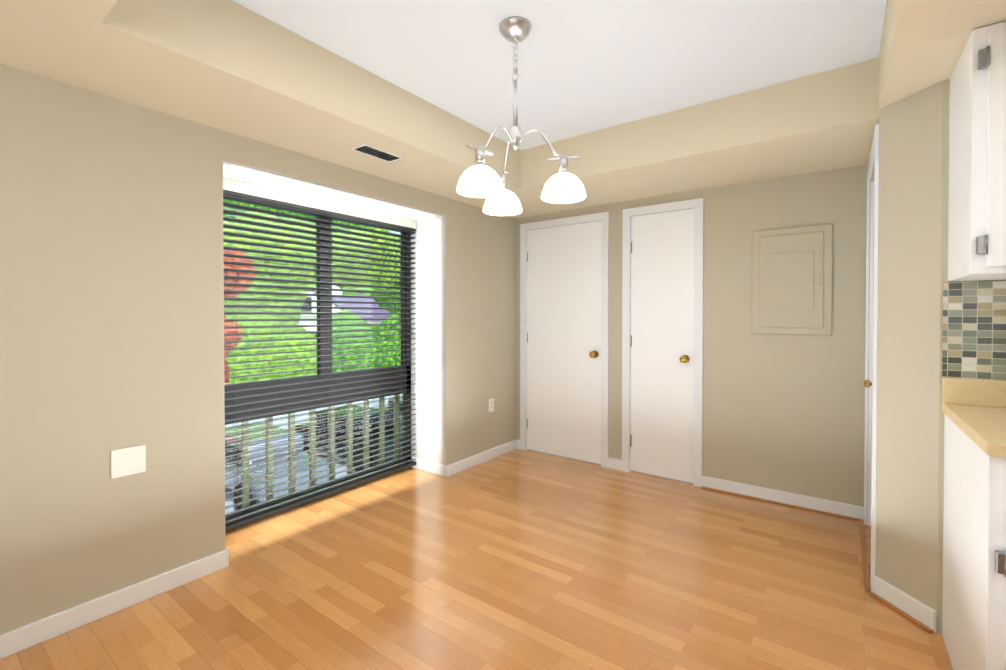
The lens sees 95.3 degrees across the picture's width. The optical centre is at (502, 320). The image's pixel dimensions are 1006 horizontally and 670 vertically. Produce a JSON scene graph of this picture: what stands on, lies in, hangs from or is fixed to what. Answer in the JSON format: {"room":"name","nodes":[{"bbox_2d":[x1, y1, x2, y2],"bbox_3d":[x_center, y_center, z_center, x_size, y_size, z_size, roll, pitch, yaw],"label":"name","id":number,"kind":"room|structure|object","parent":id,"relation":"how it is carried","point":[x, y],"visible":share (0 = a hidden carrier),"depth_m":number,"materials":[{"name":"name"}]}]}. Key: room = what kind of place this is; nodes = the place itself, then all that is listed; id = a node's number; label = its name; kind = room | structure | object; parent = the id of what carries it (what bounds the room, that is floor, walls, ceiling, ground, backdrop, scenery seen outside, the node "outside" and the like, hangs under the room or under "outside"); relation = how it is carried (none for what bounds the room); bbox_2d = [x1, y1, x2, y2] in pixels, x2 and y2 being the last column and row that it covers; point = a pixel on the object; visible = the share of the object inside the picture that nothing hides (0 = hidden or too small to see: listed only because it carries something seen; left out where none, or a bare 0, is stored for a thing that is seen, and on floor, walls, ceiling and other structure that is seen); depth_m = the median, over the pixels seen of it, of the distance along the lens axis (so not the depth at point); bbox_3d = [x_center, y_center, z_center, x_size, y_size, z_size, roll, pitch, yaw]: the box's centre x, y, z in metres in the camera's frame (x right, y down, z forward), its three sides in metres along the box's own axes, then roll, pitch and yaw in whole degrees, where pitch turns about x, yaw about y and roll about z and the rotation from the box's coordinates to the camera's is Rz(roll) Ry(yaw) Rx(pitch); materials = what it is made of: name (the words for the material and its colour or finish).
{"room":"dining room","nodes":[
{"label":"dining room","id":0,"kind":"room"},
{"bbox_2d":[0,64,515,634],"bbox_3d":[-1.585,0.141,2.391,0.450,2.170,5.390,0,1,36],"label":"wall","id":1,"kind":"structure","parent":0,"point":[110,274],"depth_m":1.97,"materials":[{"name":"beige paint"}]},
{"bbox_2d":[111,445,145,478],"bbox_3d":[-1.612,0.605,1.974,0.007,0.120,0.120,0,1,36],"label":"blank wall plate","id":2,"kind":"object","parent":1,"relation":"attached to","point":[128,461],"visible":1,"depth_m":1.97,"materials":[{"name":"white plastic"}]},
{"bbox_2d":[222,159,446,523],"bbox_3d":[-1.094,0.203,3.054,0.443,2.030,1.601,0,1,36],"label":"window","id":3,"kind":"structure","parent":1,"relation":"in","point":[429,382],"depth_m":3.47,"materials":[{"name":"grey paint"}]},
{"bbox_2d":[223,178,416,531],"bbox_3d":[-1.184,0.188,3.121,0.069,1.989,1.560,0,1,36],"label":"blind","id":4,"kind":"object","parent":3,"relation":"attached to","point":[242,192],"visible":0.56,"depth_m":3.01,"materials":[{"name":"black plastic"}]},
{"bbox_2d":[0,439,936,658],"bbox_3d":[-0.480,1.193,1.510,3.169,0.085,5.270,0,1,36],"label":"baseboard","id":5,"kind":"structure","parent":1,"relation":"attached to","point":[34,633],"depth_m":2.04,"materials":[{"name":"white wood"}]},
{"bbox_2d":[489,398,493,411],"bbox_3d":[-0.101,0.738,4.018,0.009,0.114,0.070,0,1,36],"label":"outlet","id":6,"kind":"object","parent":1,"relation":"attached to","point":[491,405],"visible":1,"depth_m":4.01,"materials":[{"name":"white plastic"}]},
{"bbox_2d":[0,449,952,669],"bbox_3d":[0.505,1.292,0.858,5.650,0.100,5.390,0,1,36],"label":"floor","id":7,"kind":"structure","parent":0,"point":[519,559],"depth_m":2.09,"materials":[{"name":"brown wood"}]},
{"bbox_2d":[942,414,1005,669],"bbox_3d":[1.700,0.799,1.378,0.458,0.876,0.702,0,1,36],"label":"base cabinet","id":8,"kind":"object","parent":7,"relation":"on","point":[974,581],"visible":0.85,"depth_m":1.33,"materials":[{"name":"white wood"}]},
{"bbox_2d":[942,377,1005,457],"bbox_3d":[2.079,0.296,1.094,1.413,0.138,0.699,0,1,36],"label":"countertop","id":9,"kind":"structure","parent":8,"relation":"on","point":[974,410],"depth_m":1.68,"materials":[{"name":"laminate"}]},
{"bbox_2d":[0,0,1005,217],"bbox_3d":[0.518,-1.117,0.748,5.770,0.380,5.510,0,1,36],"label":"ceiling","id":10,"kind":"structure","parent":0,"point":[231,66],"depth_m":2.18,"materials":[{"name":"beige paint"}]},
{"bbox_2d":[351,143,402,161],"bbox_3d":[-0.704,-0.940,2.580,0.120,0.012,0.270,0,1,36],"label":"ceiling vent","id":11,"kind":"object","parent":10,"relation":"in","point":[367,149],"visible":0.96,"depth_m":2.56,"materials":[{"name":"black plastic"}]},
{"bbox_2d":[232,0,886,149],"bbox_3d":[0.242,-1.268,1.777,2.000,0.100,2.340,0,1,36],"label":"ceiling","id":12,"kind":"structure","parent":0,"point":[586,66],"depth_m":2.05,"materials":[{"name":"white paint"}]},
{"bbox_2d":[456,17,585,215],"bbox_3d":[0.040,-0.858,1.868,0.525,0.719,0.503,0,1,36],"label":"pendant chandelier","id":13,"kind":"object","parent":12,"relation":"hanging from","point":[479,178],"visible":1,"depth_m":1.85,"materials":[{"name":"white glass"}]},
{"bbox_2d":[516,164,867,506],"bbox_3d":[1.256,0.128,3.567,2.720,2.170,0.120,0,1,36],"label":"wall","id":14,"kind":"structure","parent":0,"point":[784,412],"depth_m":3.08,"materials":[{"name":"beige paint"}]},
{"bbox_2d":[520,212,608,467],"bbox_3d":[0.534,0.154,4.054,0.874,2.107,0.176,0,1,36],"label":"door","id":15,"kind":"structure","parent":14,"relation":"in","point":[564,340],"depth_m":4.03,"materials":[{"name":"white wood"}]},
{"bbox_2d":[622,198,703,486],"bbox_3d":[1.227,0.160,3.542,0.609,2.107,0.176,0,1,36],"label":"closet door","id":16,"kind":"structure","parent":14,"relation":"in","point":[662,344],"depth_m":3.52,"materials":[{"name":"white wood"}]},
{"bbox_2d":[752,224,832,334],"bbox_3d":[1.882,-0.261,3.002,0.445,0.700,0.036,0,1,36],"label":"panel frame","id":17,"kind":"object","parent":14,"relation":"attached to","point":[792,280],"visible":1,"depth_m":2.99,"materials":[{"name":"beige paint"}]},
{"bbox_2d":[867,111,879,575],"bbox_3d":[1.995,0.141,2.380,0.120,2.170,0.910,0,1,36],"label":"wall","id":18,"kind":"structure","parent":0,"point":[872,175],"depth_m":2.17,"materials":[{"name":"beige paint"}]},
{"bbox_2d":[864,124,878,591],"bbox_3d":[1.976,0.172,2.394,0.146,2.107,0.904,0,1,36],"label":"door","id":19,"kind":"structure","parent":18,"relation":"in","point":[871,313],"depth_m":2.71,"materials":[{"name":"white wood"}]},
{"bbox_2d":[876,79,986,633],"bbox_3d":[2.668,0.153,1.205,2.600,2.170,0.180,0,1,36],"label":"wall","id":20,"kind":"structure","parent":0,"point":[913,201],"depth_m":1.90,"materials":[{"name":"beige paint"}]},
{"bbox_2d":[701,486,932,632],"bbox_3d":[1.571,1.218,2.571,1.112,0.012,1.099,0,1,36],"label":"trim","id":21,"kind":"structure","parent":20,"relation":"attached to","point":[879,598],"depth_m":2.43,"materials":[{"name":"brown wood"}]},
{"bbox_2d":[942,280,1005,380],"bbox_3d":[2.284,0.038,1.369,1.413,0.371,0.008,0,1,36],"label":"tile backsplash","id":22,"kind":"structure","parent":20,"relation":"attached to","point":[974,332],"depth_m":1.73,"materials":[{"name":"tile"}]},
{"bbox_2d":[948,21,1005,281],"bbox_3d":[1.791,-0.541,1.478,0.457,0.782,0.411,0,1,36],"label":"upper cabinet","id":23,"kind":"object","parent":20,"relation":"attached to","point":[977,188],"visible":1,"depth_m":1.43,"materials":[{"name":"white wood"}]},
{"label":"outside","id":24,"kind":"structure","parent":0,"visible":0},
{"bbox_2d":[225,394,402,513],"bbox_3d":[-32.176,3.697,54.787,108.100,0.330,170.000,0,1,36],"label":"ground","id":25,"kind":"structure","parent":24,"point":[278,421],"depth_m":17.96,"materials":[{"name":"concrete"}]},
{"bbox_2d":[223,249,255,384],"bbox_3d":[-8.810,0.943,13.150,2.739,6.334,2.362,0,1,36],"label":"tree","id":26,"kind":"object","parent":25,"relation":"on","point":[232,338],"depth_m":13.03,"materials":[{"name":"red plant"}]},
{"bbox_2d":[223,221,283,383],"bbox_3d":[-12.898,-0.191,20.154,6.580,8.451,5.918,0,1,36],"label":"tree","id":27,"kind":"object","parent":25,"relation":"on","point":[248,337],"depth_m":19.28,"materials":[{"name":"green plant"}]},
{"bbox_2d":[223,199,288,219],"bbox_3d":[-14.746,-1.879,23.690,5.776,11.750,6.965,0,1,36],"label":"tree","id":28,"kind":"object","parent":25,"relation":"on","point":[248,205],"depth_m":24.16,"materials":[{"name":"green plant"}]},
{"bbox_2d":[225,423,328,509],"bbox_3d":[-6.123,3.439,11.386,4.200,1.380,1.920,0,1,36],"label":"car","id":29,"kind":"object","parent":25,"relation":"on","point":[263,458],"depth_m":10.47,"materials":[{"name":"silver paint"}]},
{"bbox_2d":[233,209,332,379],"bbox_3d":[-11.093,-0.736,22.032,6.042,9.500,5.040,0,1,36],"label":"tree","id":30,"kind":"object","parent":25,"relation":"on","point":[290,355],"depth_m":20.74,"materials":[{"name":"green plant"}]},
{"bbox_2d":[288,211,344,233],"bbox_3d":[-12.052,-2.316,28.734,5.312,12.516,5.432,0,1,36],"label":"tree","id":31,"kind":"object","parent":25,"relation":"on","point":[308,216],"depth_m":26.58,"materials":[{"name":"green plant"}]},
{"bbox_2d":[299,290,343,330],"bbox_3d":[-18.504,0.039,43.001,7.800,7.500,9.660,0,1,-24],"label":"house","id":32,"kind":"structure","parent":25,"relation":"on","point":[302,316],"depth_m":38.89,"materials":[{"name":"white"}]},
{"bbox_2d":[310,326,378,336],"bbox_3d":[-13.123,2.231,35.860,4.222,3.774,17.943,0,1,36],"label":"tree","id":33,"kind":"object","parent":25,"relation":"on","point":[375,327],"depth_m":38.15,"materials":[{"name":"green plant"}]},
{"bbox_2d":[295,405,402,471],"bbox_3d":[-4.419,3.412,13.857,4.271,1.380,2.087,0,1,36],"label":"car","id":34,"kind":"object","parent":25,"relation":"on","point":[342,427],"depth_m":13.14,"materials":[{"name":"paint"}]},
{"bbox_2d":[315,309,388,372],"bbox_3d":[-8.370,1.641,24.798,4.209,4.688,3.858,0,1,36],"label":"tree","id":35,"kind":"object","parent":25,"relation":"on","point":[353,362],"depth_m":23.37,"materials":[{"name":"green plant"}]},
{"bbox_2d":[332,222,371,285],"bbox_3d":[-11.432,-1.339,30.430,6.333,10.527,5.428,0,1,36],"label":"tree","id":36,"kind":"object","parent":25,"relation":"on","point":[351,224],"depth_m":29.06,"materials":[{"name":"green plant"}]},
{"bbox_2d":[337,286,373,295],"bbox_3d":[-26.166,-4.589,89.871,13.216,16.442,14.006,0,1,36],"label":"tree","id":37,"kind":"object","parent":25,"relation":"on","point":[356,293],"depth_m":83.21,"materials":[{"name":"green plant"}]},
{"bbox_2d":[332,292,390,325],"bbox_3d":[-17.333,-0.073,58.078,11.610,7.400,8.300,0,1,-19],"label":"house","id":38,"kind":"structure","parent":25,"relation":"on","point":[361,305],"depth_m":56.07,"materials":[{"name":"purple"}]},
{"bbox_2d":[332,227,400,290],"bbox_3d":[-8.084,-0.775,27.350,4.402,9.465,4.256,0,1,36],"label":"tree","id":39,"kind":"object","parent":25,"relation":"on","point":[362,265],"depth_m":26.12,"materials":[{"name":"green plant"}]},
{"bbox_2d":[370,288,392,312],"bbox_3d":[-7.750,-1.045,35.405,5.685,9.830,6.102,0,1,36],"label":"tree","id":40,"kind":"object","parent":25,"relation":"on","point":[377,299],"depth_m":35.81,"materials":[{"name":"green plant"}]},
{"bbox_2d":[376,280,400,366],"bbox_3d":[-6.387,-0.190,29.369,4.750,8.251,6.143,0,1,36],"label":"tree","id":41,"kind":"object","parent":25,"relation":"on","point":[385,364],"depth_m":27.29,"materials":[{"name":"green plant"}]},
{"bbox_2d":[376,395,402,428],"bbox_3d":[-2.755,3.388,16.108,4.248,1.380,2.032,0,1,36],"label":"car","id":42,"kind":"object","parent":25,"relation":"on","point":[392,406],"depth_m":15.97,"materials":[{"name":"silver paint"}]},
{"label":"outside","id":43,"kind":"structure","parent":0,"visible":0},
{"bbox_2d":[241,394,398,508],"bbox_3d":[-1.377,1.005,3.372,0.050,1.140,2.800,0,1,36],"label":"balcony railing","id":44,"kind":"object","parent":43,"point":[270,450],"depth_m":3.35,"materials":[{"name":"paint"}]}
]}

